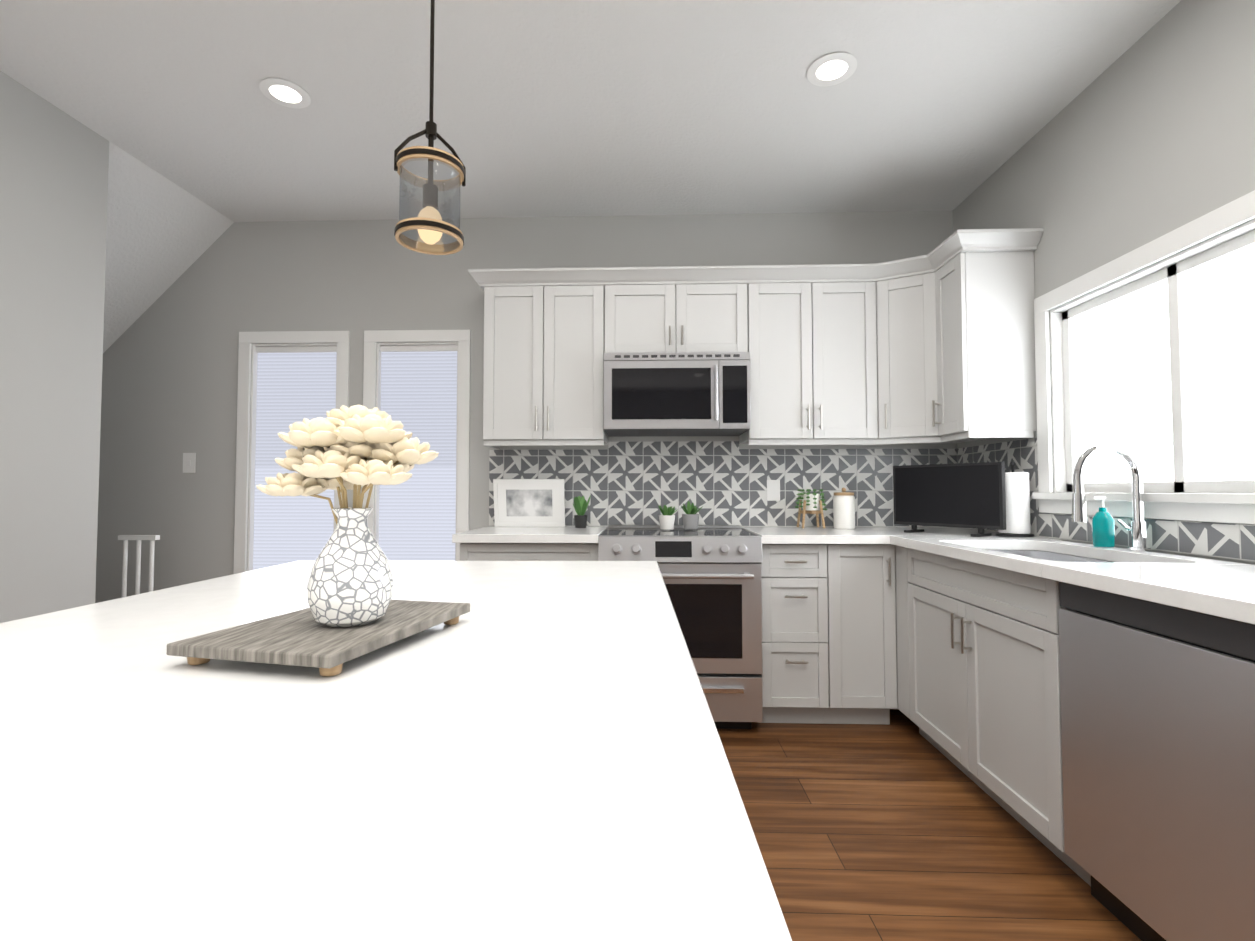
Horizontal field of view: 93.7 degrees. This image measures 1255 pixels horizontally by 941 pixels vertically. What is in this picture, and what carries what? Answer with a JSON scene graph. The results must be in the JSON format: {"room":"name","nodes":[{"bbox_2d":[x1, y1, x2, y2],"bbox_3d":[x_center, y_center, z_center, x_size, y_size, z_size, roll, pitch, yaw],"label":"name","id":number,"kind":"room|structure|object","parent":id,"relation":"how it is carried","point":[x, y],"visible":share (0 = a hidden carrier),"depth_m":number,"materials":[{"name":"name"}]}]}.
{"room":"kitchen","nodes":[
{"label":"kitchen","id":0,"kind":"room"},
{"bbox_2d":[0,71,108,622],"bbox_3d":[-2.592,-0.268,-0.468,0.120,2.760,6.350,0,-2,2],"label":"wall","id":1,"kind":"structure","parent":0,"point":[54,164],"depth_m":2.47,"materials":[{"name":"grey paint"}]},
{"bbox_2d":[103,141,233,352],"bbox_3d":[-3.116,-0.864,3.165,1.420,1.520,1.070,0,-2,2],"label":"ceiling","id":2,"kind":"structure","parent":0,"point":[163,234],"depth_m":3.29,"materials":[{"name":"grey paint"}]},
{"bbox_2d":[95,210,956,602],"bbox_3d":[-0.896,-0.131,3.538,5.830,2.760,0.120,0,-2,2],"label":"wall","id":3,"kind":"structure","parent":0,"point":[169,376],"depth_m":3.53,"materials":[{"name":"grey paint"}]},
{"bbox_2d":[183,453,195,472],"bbox_3d":[-2.632,-0.046,3.530,0.076,0.120,0.010,0,-2,2],"label":"switch plate","id":4,"kind":"object","parent":3,"relation":"attached to","point":[189,462],"visible":1,"depth_m":3.53,"materials":[{"name":"white plastic"}]},
{"bbox_2d":[233,331,349,573],"bbox_3d":[-1.998,0.028,3.546,0.712,1.723,0.170,0,-2,2],"label":"window","id":5,"kind":"structure","parent":3,"relation":"in","point":[283,386],"depth_m":3.54,"materials":[{"name":"white"}]},
{"bbox_2d":[362,330,470,560],"bbox_3d":[-1.250,0.027,3.520,0.679,1.723,0.170,0,-2,2],"label":"window","id":6,"kind":"structure","parent":3,"relation":"in","point":[419,389],"depth_m":3.52,"materials":[{"name":"white"}]},
{"bbox_2d":[480,268,607,447],"bbox_3d":[-0.444,-0.611,3.312,0.649,0.906,0.330,0,-2,2],"label":"upper cabinet","id":7,"kind":"object","parent":3,"relation":"attached to","point":[546,329],"depth_m":3.15,"materials":[{"name":"grey paint"}]},
{"bbox_2d":[608,266,747,352],"bbox_3d":[0.263,-0.837,3.295,0.762,0.456,0.330,0,-2,2],"label":"upper cabinet","id":8,"kind":"object","parent":3,"relation":"attached to","point":[676,308],"depth_m":3.13,"materials":[{"name":"grey paint"}]},
{"bbox_2d":[604,352,750,436],"bbox_3d":[0.260,-0.407,3.212,0.756,0.400,0.464,0,-2,2],"label":"microwave","id":9,"kind":"object","parent":8,"relation":"attached to","point":[676,393],"visible":1,"depth_m":3.03,"materials":[{"name":"grey metal"}]},
{"bbox_2d":[489,441,956,526],"bbox_3d":[0.541,0.077,3.415,2.709,0.494,0.008,0,-2,2],"label":"tile backsplash","id":10,"kind":"structure","parent":3,"relation":"attached to","point":[639,483],"depth_m":3.41,"materials":[{"name":"grey tile"}]},
{"bbox_2d":[767,480,779,500],"bbox_3d":[0.843,0.115,3.398,0.075,0.120,0.004,0,-2,2],"label":"electrical outlet plate","id":11,"kind":"object","parent":10,"relation":"attached to","point":[773,490],"visible":1,"depth_m":3.40,"materials":[{"name":"white plastic"}]},
{"bbox_2d":[739,264,891,444],"bbox_3d":[1.009,-0.613,3.246,0.729,0.906,0.359,0,-2,2],"label":"upper cabinet","id":12,"kind":"object","parent":3,"relation":"attached to","point":[804,324],"depth_m":3.10,"materials":[{"name":"grey paint"}]},
{"bbox_2d":[0,0,1180,221],"bbox_3d":[-0.312,-1.684,-0.024,4.410,0.100,7.300,0,-2,2],"label":"ceiling","id":13,"kind":"structure","parent":0,"point":[560,108],"depth_m":2.42,"materials":[{"name":"grey paint"}]},
{"bbox_2d":[259,78,310,108],"bbox_3d":[-1.402,-1.545,2.413,0.184,0.010,0.184,0,-2,2],"label":"recessed light","id":14,"kind":"object","parent":13,"relation":"in","point":[285,93],"visible":1,"depth_m":2.41,"materials":[{"name":"white plastic"}]},
{"bbox_2d":[394,0,465,254],"bbox_3d":[-0.430,-1.040,1.298,0.144,1.095,0.144,0,-2,2],"label":"pendant light","id":15,"kind":"object","parent":13,"relation":"hanging from","point":[430,224],"visible":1,"depth_m":1.27,"materials":[{"name":"brown metal"}]},
{"bbox_2d":[807,52,856,86],"bbox_3d":[0.790,-1.550,2.276,0.184,0.010,0.184,0,-2,2],"label":"recessed light","id":16,"kind":"object","parent":13,"relation":"in","point":[833,68],"visible":1,"depth_m":2.27,"materials":[{"name":"white plastic"}]},
{"bbox_2d":[717,709,1140,940],"bbox_3d":[-1.021,1.175,-0.097,5.830,0.100,7.300,0,-2,2],"label":"floor","id":17,"kind":"structure","parent":0,"point":[900,827],"depth_m":1.86,"materials":[{"name":"brown wood"}]},
{"bbox_2d":[118,535,159,597],"bbox_3d":[-2.668,0.796,3.198,0.210,0.885,0.030,0,-2,2],"label":"balusters","id":18,"kind":"object","parent":17,"relation":"on","point":[138,538],"visible":0.44,"depth_m":3.20,"materials":[{"name":"white wood"}]},
{"bbox_2d":[0,561,791,940],"bbox_3d":[-0.446,0.679,0.294,1.092,0.920,2.885,0,-2,0],"label":"kitchen island","id":19,"kind":"object","parent":17,"relation":"on","point":[526,751],"visible":1,"depth_m":0.43,"materials":[{"name":"white stone"}]},
{"bbox_2d":[166,599,469,675],"bbox_3d":[-0.395,0.221,0.813,0.225,0.028,0.310,0,-2,13],"label":"board","id":20,"kind":"object","parent":19,"relation":"on","point":[303,637],"visible":0.83,"depth_m":0.72,"materials":[{"name":"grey wood"}]},
{"bbox_2d":[256,405,438,626],"bbox_3d":[-0.378,0.058,0.804,0.226,0.296,0.157,0,-2,2],"label":"bud vase","id":21,"kind":"object","parent":20,"relation":"on","point":[342,450],"visible":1,"depth_m":0.77,"materials":[{"name":"white ceramic"}]},
{"bbox_2d":[460,543,598,560],"bbox_3d":[-0.465,0.795,3.123,0.678,0.880,0.610,0,-2,2],"label":"base cabinet","id":22,"kind":"object","parent":17,"relation":"on","point":[468,551],"depth_m":2.84,"materials":[{"name":"grey paint"}]},
{"bbox_2d":[452,527,606,542],"bbox_3d":[-0.475,0.335,3.118,0.699,0.040,0.653,0,-2,2],"label":"countertop","id":23,"kind":"structure","parent":22,"relation":"on","point":[485,534],"depth_m":2.80,"materials":[{"name":"white stone"}]},
{"bbox_2d":[493,479,564,526],"bbox_3d":[-0.562,0.186,3.367,0.405,0.274,0.059,0,-2,2],"label":"picture frame","id":24,"kind":"object","parent":23,"relation":"on","point":[529,502],"visible":1,"depth_m":3.36,"materials":[{"name":"white wood"}]},
{"bbox_2d":[573,495,590,527],"bbox_3d":[-0.257,0.229,3.296,0.100,0.182,0.086,0,-2,2],"label":"plant","id":25,"kind":"object","parent":23,"relation":"on","point":[580,504],"visible":1,"depth_m":3.27,"materials":[{"name":"green plant"}]},
{"bbox_2d":[598,526,762,728],"bbox_3d":[0.255,0.770,3.025,0.764,0.925,0.722,0,-2,2],"label":"range","id":26,"kind":"object","parent":17,"relation":"on","point":[712,577],"visible":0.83,"depth_m":2.72,"materials":[{"name":"grey metal"}]},
{"bbox_2d":[658,505,677,529],"bbox_3d":[0.219,0.249,3.171,0.107,0.133,0.100,0,-2,2],"label":"succulent","id":27,"kind":"object","parent":26,"relation":"on","point":[666,519],"visible":1,"depth_m":3.14,"materials":[{"name":"white ceramic"}]},
{"bbox_2d":[681,501,702,528],"bbox_3d":[0.350,0.241,3.201,0.120,0.151,0.142,0,-2,2],"label":"succulent","id":28,"kind":"object","parent":26,"relation":"on","point":[690,517],"visible":1,"depth_m":3.17,"materials":[{"name":"grey ceramic"}]},
{"bbox_2d":[758,543,847,723],"bbox_3d":[0.829,0.794,3.078,0.373,0.880,0.610,0,-2,2],"label":"base cabinet","id":29,"kind":"object","parent":17,"relation":"on","point":[803,583],"depth_m":2.78,"materials":[{"name":"grey paint"}]},
{"bbox_2d":[844,543,903,724],"bbox_3d":[1.116,0.794,3.068,0.315,0.880,0.610,0,-2,2],"label":"base cabinet","id":30,"kind":"object","parent":17,"relation":"on","point":[874,682],"depth_m":2.77,"materials":[{"name":"grey paint"}]},
{"bbox_2d":[900,547,1035,738],"bbox_3d":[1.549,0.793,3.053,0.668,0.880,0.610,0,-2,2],"label":"base cabinet","id":31,"kind":"object","parent":17,"relation":"on","point":[946,639],"depth_m":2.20,"materials":[{"name":"grey paint"}]},
{"bbox_2d":[741,527,1047,546],"bbox_3d":[1.258,0.330,2.965,1.243,0.040,0.838,0,-2,2],"label":"countertop","id":32,"kind":"structure","parent":31,"relation":"on","point":[896,536],"depth_m":2.80,"materials":[{"name":"white stone"}]},
{"bbox_2d":[795,489,827,528],"bbox_3d":[1.006,0.209,3.231,0.186,0.212,0.156,0,-2,2],"label":"potted plant","id":33,"kind":"object","parent":32,"relation":"on","point":[809,503],"visible":1,"depth_m":3.19,"materials":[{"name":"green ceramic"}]},
{"bbox_2d":[833,488,854,528],"bbox_3d":[1.190,0.206,3.233,0.112,0.225,0.112,0,-2,2],"label":"canister","id":34,"kind":"object","parent":32,"relation":"on","point":[844,510],"visible":1,"depth_m":3.19,"materials":[{"name":"white ceramic"}]},
{"bbox_2d":[893,462,1005,536],"bbox_3d":[1.524,0.136,2.819,0.140,0.335,0.520,1,-2,-33],"label":"tv","id":35,"kind":"object","parent":32,"relation":"on","point":[965,495],"visible":1,"depth_m":2.78,"materials":[{"name":"black plastic"}]},
{"bbox_2d":[995,462,1033,536],"bbox_3d":[1.772,0.129,2.700,0.150,0.341,0.150,0,-2,2],"label":"paper towel holder","id":36,"kind":"object","parent":32,"relation":"on","point":[1017,487],"visible":0.94,"depth_m":2.64,"materials":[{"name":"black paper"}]},
{"bbox_2d":[908,539,1254,624],"bbox_3d":[1.511,0.289,1.778,0.653,0.040,1.517,0,-2,2],"label":"countertop","id":37,"kind":"structure","parent":31,"relation":"on","point":[1224,589],"depth_m":1.56,"materials":[{"name":"white stone"}]},
{"bbox_2d":[924,547,1143,646],"bbox_3d":[1.486,0.411,2.084,0.480,0.207,0.805,0,-2,2],"label":"sink","id":38,"kind":"object","parent":37,"relation":"in","point":[1023,604],"depth_m":2.01,"materials":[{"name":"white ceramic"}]},
{"bbox_2d":[1091,496,1114,546],"bbox_3d":[1.763,0.189,2.182,0.068,0.186,0.065,0,-2,2],"label":"soap bottle","id":39,"kind":"object","parent":37,"relation":"on","point":[1103,528],"visible":1,"depth_m":2.16,"materials":[{"name":"teal plastic"}]},
{"bbox_2d":[1072,443,1150,550],"bbox_3d":[1.680,0.092,2.077,0.251,0.373,0.119,0,-2,2],"label":"faucet","id":40,"kind":"object","parent":37,"relation":"on","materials":[{"name":"silver metal"}]},
{"bbox_2d":[1058,582,1254,940],"bbox_3d":[1.489,0.739,1.352,0.552,0.872,0.600,0,-2,2],"label":"dishwasher","id":41,"kind":"object","parent":17,"relation":"on","point":[1158,728],"visible":0.92,"depth_m":1.34,"materials":[{"name":"grey metal"}]},
{"bbox_2d":[953,0,1254,564],"bbox_3d":[1.830,-0.259,-0.207,0.120,2.760,7.180,0,-2,2],"label":"wall","id":42,"kind":"structure","parent":0,"point":[1148,136],"depth_m":2.12,"materials":[{"name":"grey paint"}]},
{"bbox_2d":[864,255,1015,444],"bbox_3d":[1.570,-0.617,3.153,0.630,0.906,0.507,0,-2,2],"label":"upper cabinet","id":43,"kind":"object","parent":42,"relation":"attached to","point":[895,292],"depth_m":3.04,"materials":[{"name":"grey paint"}]},
{"bbox_2d":[928,232,1039,439],"bbox_3d":[1.685,-0.627,2.842,0.378,0.906,0.285,0,-2,2],"label":"upper cabinet","id":44,"kind":"object","parent":42,"relation":"attached to","point":[936,344],"depth_m":2.70,"materials":[{"name":"grey paint"}]},
{"bbox_2d":[957,438,1254,561],"bbox_3d":[1.849,0.058,2.186,0.007,0.448,2.310,0,-2,2],"label":"tile backsplash","id":45,"kind":"structure","parent":42,"relation":"attached to","point":[1221,540],"depth_m":2.19,"materials":[{"name":"grey tile"}]},
{"bbox_2d":[1032,190,1254,523],"bbox_3d":[1.886,-0.317,2.033,0.165,0.970,1.265,0,-2,2],"label":"window","id":46,"kind":"structure","parent":42,"relation":"in","point":[1153,369],"depth_m":2.11,"materials":[{"name":"white glass"}]}
]}

